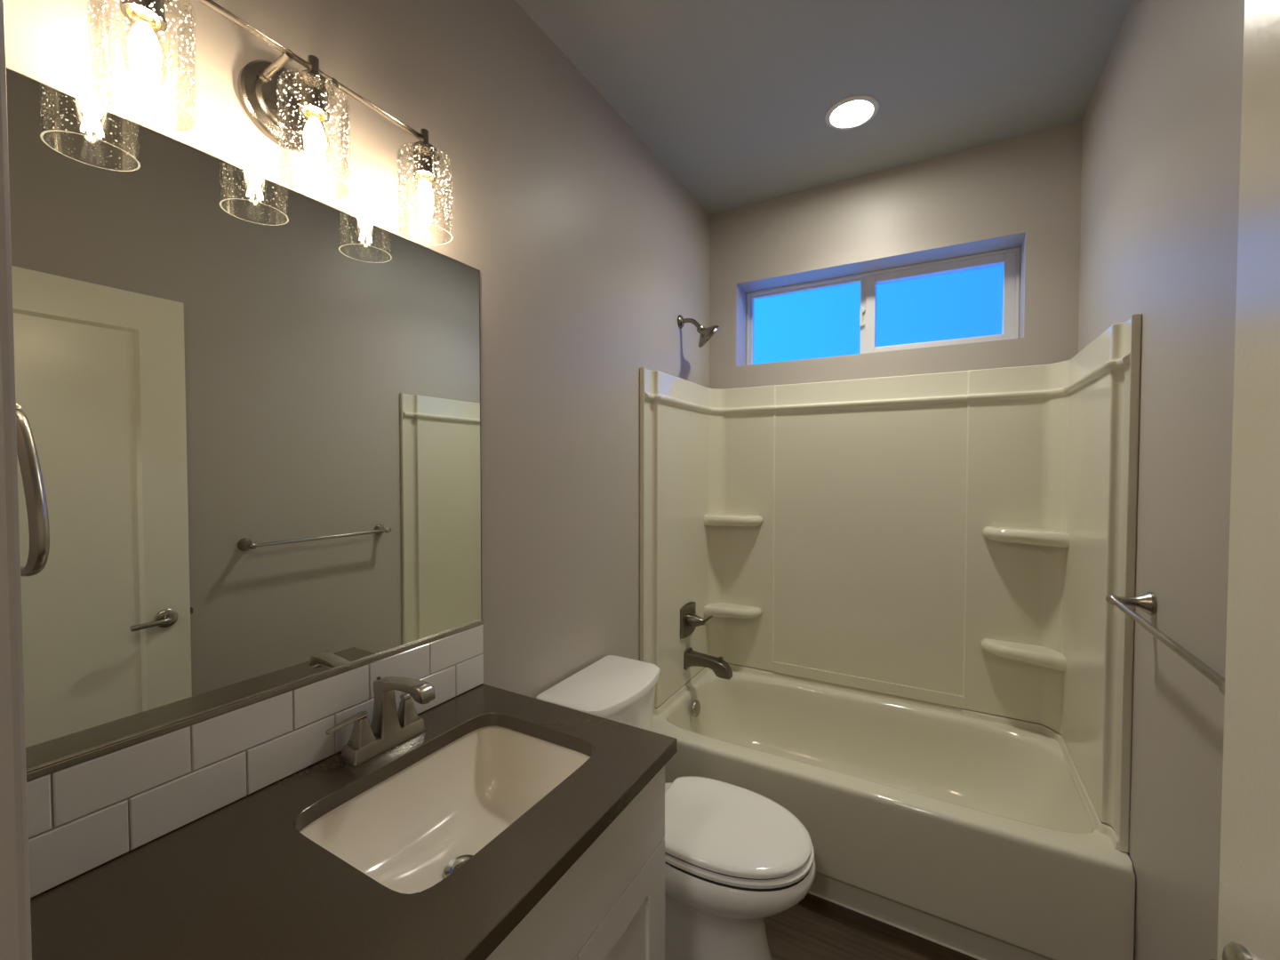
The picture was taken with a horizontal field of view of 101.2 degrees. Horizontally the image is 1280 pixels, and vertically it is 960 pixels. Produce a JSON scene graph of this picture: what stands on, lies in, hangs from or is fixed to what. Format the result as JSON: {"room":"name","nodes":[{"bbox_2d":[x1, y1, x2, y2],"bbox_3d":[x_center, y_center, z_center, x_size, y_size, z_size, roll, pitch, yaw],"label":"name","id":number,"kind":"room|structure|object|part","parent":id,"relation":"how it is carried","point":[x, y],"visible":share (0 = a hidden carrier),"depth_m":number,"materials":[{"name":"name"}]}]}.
{"room":"bathroom","nodes":[
{"label":"bathroom","id":0,"kind":"room"},
{"bbox_2d":[0,0,31,959],"bbox_3d":[-0.658,0.055,0.405,0.587,2.781,0.130,1,2,30],"label":"wall","id":1,"kind":"structure","parent":0,"point":[15,916],"depth_m":0.31,"materials":[{"name":"grey paint"}]},
{"bbox_2d":[16,402,49,575],"bbox_3d":[-0.656,-0.001,0.515,0.203,0.194,0.066,1,2,30],"label":"towel ring","id":2,"kind":"object","parent":1,"relation":"attached to","point":[28,460],"visible":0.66,"depth_m":0.49,"materials":[{"name":"silver metal"}]},
{"bbox_3d":[-0.656,-0.069,0.513,0.056,0.056,0.066,1,2,30],"label":"ring post","id":3,"kind":"part","parent":2,"relation":"part of","materials":[{"name":"silver metal"}]},
{"bbox_2d":[4,0,710,698],"bbox_3d":[-0.810,0.043,0.872,0.140,2.781,4.511,1,2,30],"label":"wall","id":4,"kind":"structure","parent":0,"point":[588,252],"depth_m":1.51,"materials":[{"name":"grey paint"}]},
{"bbox_2d":[6,67,483,781],"bbox_3d":[-0.648,-0.074,1.001,0.010,0.940,0.917,1,2,30],"label":"wall mirror","id":5,"kind":"object","parent":4,"relation":"attached to","point":[251,402],"visible":1,"depth_m":0.89,"materials":[{"name":"silver mirror"}]},
{"bbox_2d":[26,624,483,897],"bbox_3d":[-0.649,0.476,1.014,0.010,0.160,0.916,1,2,30],"label":"backsplash","id":6,"kind":"structure","parent":4,"relation":"attached to","point":[84,816],"depth_m":0.87,"materials":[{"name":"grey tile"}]},
{"bbox_2d":[87,0,452,245],"bbox_3d":[-0.592,-0.637,0.932,0.161,0.236,0.563,1,2,30],"label":"vanity light","id":7,"kind":"object","parent":4,"relation":"attached to","point":[290,109],"visible":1,"depth_m":0.91,"materials":[{"name":"clear glass"}]},
{"bbox_3d":[-0.682,-0.597,0.723,0.109,0.166,0.109,1,2,30],"label":"lamp shade","id":8,"kind":"part","parent":7,"relation":"part of","materials":[{"name":"clear glass"}]},
{"bbox_3d":[-0.627,-0.713,0.905,0.088,0.024,0.017,1,2,30],"label":"support arm","id":9,"kind":"part","parent":7,"relation":"part of","materials":[{"name":"silver metal"}]},
{"bbox_3d":[-0.651,-0.686,0.964,0.025,0.140,0.140,1,2,30],"label":"plate","id":10,"kind":"part","parent":7,"relation":"part of","materials":[{"name":"silver metal"}]},
{"bbox_3d":[-0.570,-0.601,0.920,0.109,0.166,0.109,1,2,30],"label":"lamp shade","id":11,"kind":"part","parent":7,"relation":"part of","materials":[{"name":"clear glass"}]},
{"bbox_3d":[-0.589,-0.714,0.971,0.088,0.024,0.017,1,2,30],"label":"support arm","id":12,"kind":"part","parent":7,"relation":"part of","materials":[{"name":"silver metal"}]},
{"bbox_3d":[-0.457,-0.606,1.118,0.109,0.166,0.109,1,2,30],"label":"lamp shade","id":13,"kind":"part","parent":7,"relation":"part of","materials":[{"name":"clear glass"}]},
{"bbox_2d":[677,314,719,347],"bbox_3d":[0.282,-0.691,2.439,0.187,0.162,0.116,1,2,30],"label":"showerhead","id":14,"kind":"object","parent":4,"relation":"attached to","point":[706,333],"visible":1,"depth_m":2.40,"materials":[{"name":"silver metal"}]},
{"bbox_3d":[0.240,-0.718,2.434,0.114,0.070,0.021,1,2,30],"label":"shower arm","id":15,"kind":"part","parent":14,"relation":"part of","materials":[{"name":"silver metal"}]},
{"bbox_2d":[515,0,1132,214],"bbox_3d":[-0.037,-1.398,0.511,1.804,0.120,4.711,1,2,30],"label":"ceiling","id":16,"kind":"structure","parent":0,"point":[734,98],"depth_m":1.78,"materials":[{"name":"grey paint"}]},
{"bbox_2d":[824,95,879,129],"bbox_3d":[0.791,-1.369,1.965,0.186,0.008,0.186,1,2,30],"label":"recessed light","id":17,"kind":"object","parent":16,"relation":"in","point":[851,112],"visible":1,"depth_m":1.96,"materials":[{"name":"white plastic"}]},
{"bbox_2d":[764,893,977,959],"bbox_3d":[-0.039,1.492,0.583,1.804,0.100,4.711,1,2,30],"label":"floor","id":18,"kind":"structure","parent":0,"point":[815,928],"depth_m":1.62,"materials":[{"name":"brown wood"}]},
{"bbox_2d":[486,765,664,959],"bbox_3d":[-0.412,1.013,0.888,0.558,0.840,0.908,1,2,30],"label":"vanity cabinet","id":19,"kind":"object","parent":18,"relation":"on","point":[609,904],"visible":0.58,"depth_m":0.95,"materials":[{"name":"white paint"}]},
{"bbox_2d":[30,683,676,959],"bbox_3d":[-0.400,0.576,0.876,0.581,0.030,0.917,1,2,30],"label":"countertop","id":20,"kind":"structure","parent":19,"relation":"on","point":[240,880],"depth_m":0.75,"materials":[{"name":"brown stone"}]},
{"bbox_2d":[325,676,435,767],"bbox_3d":[-0.485,0.480,1.073,0.164,0.152,0.240,1,2,30],"label":"faucet","id":21,"kind":"object","parent":20,"relation":"on","point":[389,728],"visible":1,"depth_m":1.07,"materials":[{"name":"silver metal"}]},
{"bbox_3d":[-0.574,0.475,1.031,0.017,0.014,0.079,1,2,30],"label":"lever","id":22,"kind":"part","parent":21,"relation":"part of","materials":[{"name":"silver metal"}]},
{"bbox_3d":[-0.560,0.503,1.057,0.040,0.051,0.040,1,2,30],"label":"handle","id":23,"kind":"part","parent":21,"relation":"part of","materials":[{"name":"silver metal"}]},
{"bbox_3d":[-0.534,0.541,1.103,0.052,0.028,0.167,1,2,30],"label":"plate","id":24,"kind":"part","parent":21,"relation":"part of","materials":[{"name":"silver metal"}]},
{"bbox_3d":[-0.485,0.466,1.073,0.163,0.124,0.049,1,2,30],"label":"spout","id":25,"kind":"part","parent":21,"relation":"part of","materials":[{"name":"silver metal"}]},
{"bbox_3d":[-0.509,0.501,1.146,0.040,0.051,0.040,1,2,30],"label":"handle","id":26,"kind":"part","parent":21,"relation":"part of","materials":[{"name":"silver metal"}]},
{"bbox_3d":[-0.494,0.472,1.171,0.017,0.014,0.079,1,2,30],"label":"lever","id":27,"kind":"part","parent":21,"relation":"part of","materials":[{"name":"silver metal"}]},
{"bbox_2d":[299,725,590,894],"bbox_3d":[-0.333,0.667,0.985,0.380,0.155,0.500,1,2,30],"label":"sink","id":28,"kind":"object","parent":20,"relation":"in","point":[410,831],"visible":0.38,"depth_m":1.08,"materials":[{"name":"white ceramic"}]},
{"bbox_3d":[-0.032,1.051,1.012,0.021,0.549,0.314,1,2,30],"label":"cabinet door","id":29,"kind":"part","parent":19,"relation":"part of","materials":[{"name":"white paint"}]},
{"bbox_2d":[535,655,815,959],"bbox_3d":[0.120,1.032,1.578,0.781,0.766,0.422,1,2,30],"label":"toilet","id":30,"kind":"object","parent":18,"relation":"on","point":[736,858],"visible":0.66,"depth_m":1.44,"materials":[{"name":"white ceramic"}]},
{"bbox_3d":[-0.104,0.661,1.696,0.263,0.031,0.422,1,2,30],"label":"tank lid","id":31,"kind":"part","parent":30,"relation":"part of","materials":[{"name":"white ceramic"}]},
{"bbox_3d":[-0.108,0.858,1.703,0.244,0.361,0.400,1,2,30],"label":"tank","id":32,"kind":"part","parent":30,"relation":"part of","materials":[{"name":"white ceramic"}]},
{"bbox_3d":[0.254,0.983,1.500,0.452,0.023,0.360,1,2,30],"label":"seat lid","id":33,"kind":"part","parent":30,"relation":"part of","materials":[{"name":"white ceramic"}]},
{"bbox_3d":[0.252,1.007,1.502,0.468,0.015,0.372,1,2,30],"label":"seat","id":34,"kind":"part","parent":30,"relation":"part of","materials":[{"name":"white plastic"}]},
{"bbox_3d":[0.198,1.218,1.538,0.603,0.398,0.380,1,2,30],"label":"bowl","id":35,"kind":"part","parent":30,"relation":"part of","materials":[{"name":"white ceramic"}]},
{"bbox_2d":[651,663,1135,959],"bbox_3d":[0.826,1.187,2.094,1.518,0.434,0.812,1,2,30],"label":"bathtub","id":36,"kind":"object","parent":18,"relation":"on","point":[979,834],"visible":0.86,"depth_m":1.75,"materials":[{"name":"beige plastic"}]},
{"bbox_2d":[640,313,1141,852],"bbox_3d":[0.842,0.268,2.099,1.524,1.450,0.736,1,2,30],"label":"tub surround","id":37,"kind":"object","parent":36,"relation":"on","point":[961,540],"visible":0.99,"depth_m":2.24,"materials":[{"name":"beige plastic"}]},
{"bbox_3d":[0.180,0.249,2.414,0.058,1.420,0.617,1,2,30],"label":"panel","id":38,"kind":"part","parent":37,"relation":"part of","materials":[{"name":"beige plastic"}]},
{"bbox_2d":[680,601,712,638],"bbox_3d":[0.277,0.658,2.442,0.125,0.156,0.160,1,2,30],"label":"shower valve","id":39,"kind":"object","parent":37,"relation":"attached to","point":[689,620],"visible":1,"depth_m":2.43,"materials":[{"name":"silver metal"}]},
{"bbox_3d":[0.227,0.657,2.471,0.010,0.156,0.160,1,2,30],"label":"plate","id":40,"kind":"part","parent":39,"relation":"part of","materials":[{"name":"silver metal"}]},
{"bbox_2d":[684,648,732,679],"bbox_3d":[0.317,0.847,2.424,0.217,0.094,0.072,1,2,30],"label":"tub spout","id":41,"kind":"object","parent":37,"relation":"attached to","point":[722,669],"visible":1,"depth_m":2.40,"materials":[{"name":"silver metal"}]},
{"bbox_2d":[703,602,762,618],"bbox_3d":[0.464,0.665,2.640,0.266,0.050,0.142,1,2,30],"label":"corner shelf","id":42,"kind":"object","parent":37,"relation":"attached to","point":[724,610],"depth_m":2.63,"materials":[{"name":"beige plastic"}]},
{"bbox_2d":[704,513,762,526],"bbox_3d":[0.464,0.204,2.629,0.266,0.052,0.142,1,2,30],"label":"corner shelf","id":43,"kind":"object","parent":37,"relation":"attached to","point":[709,519],"depth_m":2.61,"materials":[{"name":"beige plastic"}]},
{"bbox_3d":[0.996,0.250,2.369,1.472,1.420,0.113,1,2,30],"label":"panel","id":44,"kind":"part","parent":37,"relation":"part of","materials":[{"name":"beige plastic"}]},
{"bbox_2d":[980,638,1066,671],"bbox_3d":[1.493,0.683,2.055,0.266,0.051,0.142,1,2,30],"label":"corner shelf","id":45,"kind":"object","parent":37,"relation":"attached to","point":[1035,652],"depth_m":2.05,"materials":[{"name":"beige plastic"}]},
{"bbox_2d":[982,526,1069,547],"bbox_3d":[1.493,0.221,2.043,0.266,0.054,0.142,1,2,30],"label":"corner shelf","id":46,"kind":"object","parent":37,"relation":"attached to","point":[1028,536],"depth_m":2.03,"materials":[{"name":"beige plastic"}]},
{"bbox_3d":[1.451,0.268,1.691,0.058,1.420,0.617,1,2,30],"label":"panel","id":47,"kind":"part","parent":37,"relation":"part of","materials":[{"name":"beige plastic"}]},
{"bbox_2d":[808,890,986,959],"bbox_3d":[0.764,1.412,1.691,1.222,0.005,0.008,1,2,30],"label":"trim","id":48,"kind":"structure","parent":36,"relation":"attached to","point":[810,892],"depth_m":1.66,"materials":[{"name":"white wood"}]},
{"bbox_2d":[709,120,1082,389],"bbox_3d":[1.084,0.003,2.518,1.804,2.781,0.225,1,2,30],"label":"wall","id":49,"kind":"structure","parent":0,"point":[1024,191],"depth_m":2.29,"materials":[{"name":"grey paint"}]},
{"bbox_2d":[746,247,1020,365],"bbox_3d":[1.112,-0.793,2.567,1.204,0.418,0.057,1,2,30],"label":"window","id":50,"kind":"structure","parent":49,"relation":"in","point":[1010,259],"depth_m":2.45,"materials":[{"name":"white plastic"}]},
{"bbox_3d":[0.855,-0.796,2.718,0.583,0.394,0.029,1,2,30],"label":"sliding sash","id":51,"kind":"part","parent":50,"relation":"part of","materials":[{"name":"white plastic"}]},
{"bbox_3d":[1.365,-0.788,2.423,0.595,0.394,0.049,1,2,30],"label":"fixed sash","id":52,"kind":"part","parent":50,"relation":"part of","materials":[{"name":"white plastic"}]},
{"bbox_2d":[1077,0,1244,959],"bbox_3d":[0.636,0.065,0.049,0.140,2.781,4.511,1,2,30],"label":"wall","id":53,"kind":"structure","parent":0,"point":[1161,146],"depth_m":1.18,"materials":[{"name":"grey paint"}]},
{"bbox_2d":[1105,592,1224,695],"bbox_3d":[1.065,0.309,1.039,0.086,0.056,0.677,1,2,30],"label":"towel bar","id":54,"kind":"object","parent":53,"relation":"attached to","point":[1147,602],"visible":0.65,"depth_m":1.08,"materials":[{"name":"silver metal"}]},
{"bbox_3d":[1.227,0.302,1.303,0.066,0.056,0.056,1,2,30],"label":"post","id":55,"kind":"part","parent":54,"relation":"part of","materials":[{"name":"silver metal"}]},
{"bbox_3d":[0.355,0.070,-0.172,0.129,2.781,0.130,1,2,30],"label":"wall","id":56,"kind":"structure","parent":0,"visible":0},
{"bbox_2d":[1209,0,1279,959],"bbox_3d":[0.486,0.416,0.286,0.081,2.043,0.784,1,2,30],"label":"door","id":57,"kind":"structure","parent":56,"relation":"in","point":[1249,892],"depth_m":0.56,"materials":[{"name":"white paint"}]},
{"bbox_3d":[0.632,0.532,0.562,0.026,0.066,0.066,1,2,30],"label":"handle","id":58,"kind":"part","parent":57,"relation":"part of","materials":[{"name":"silver metal"}]}
]}

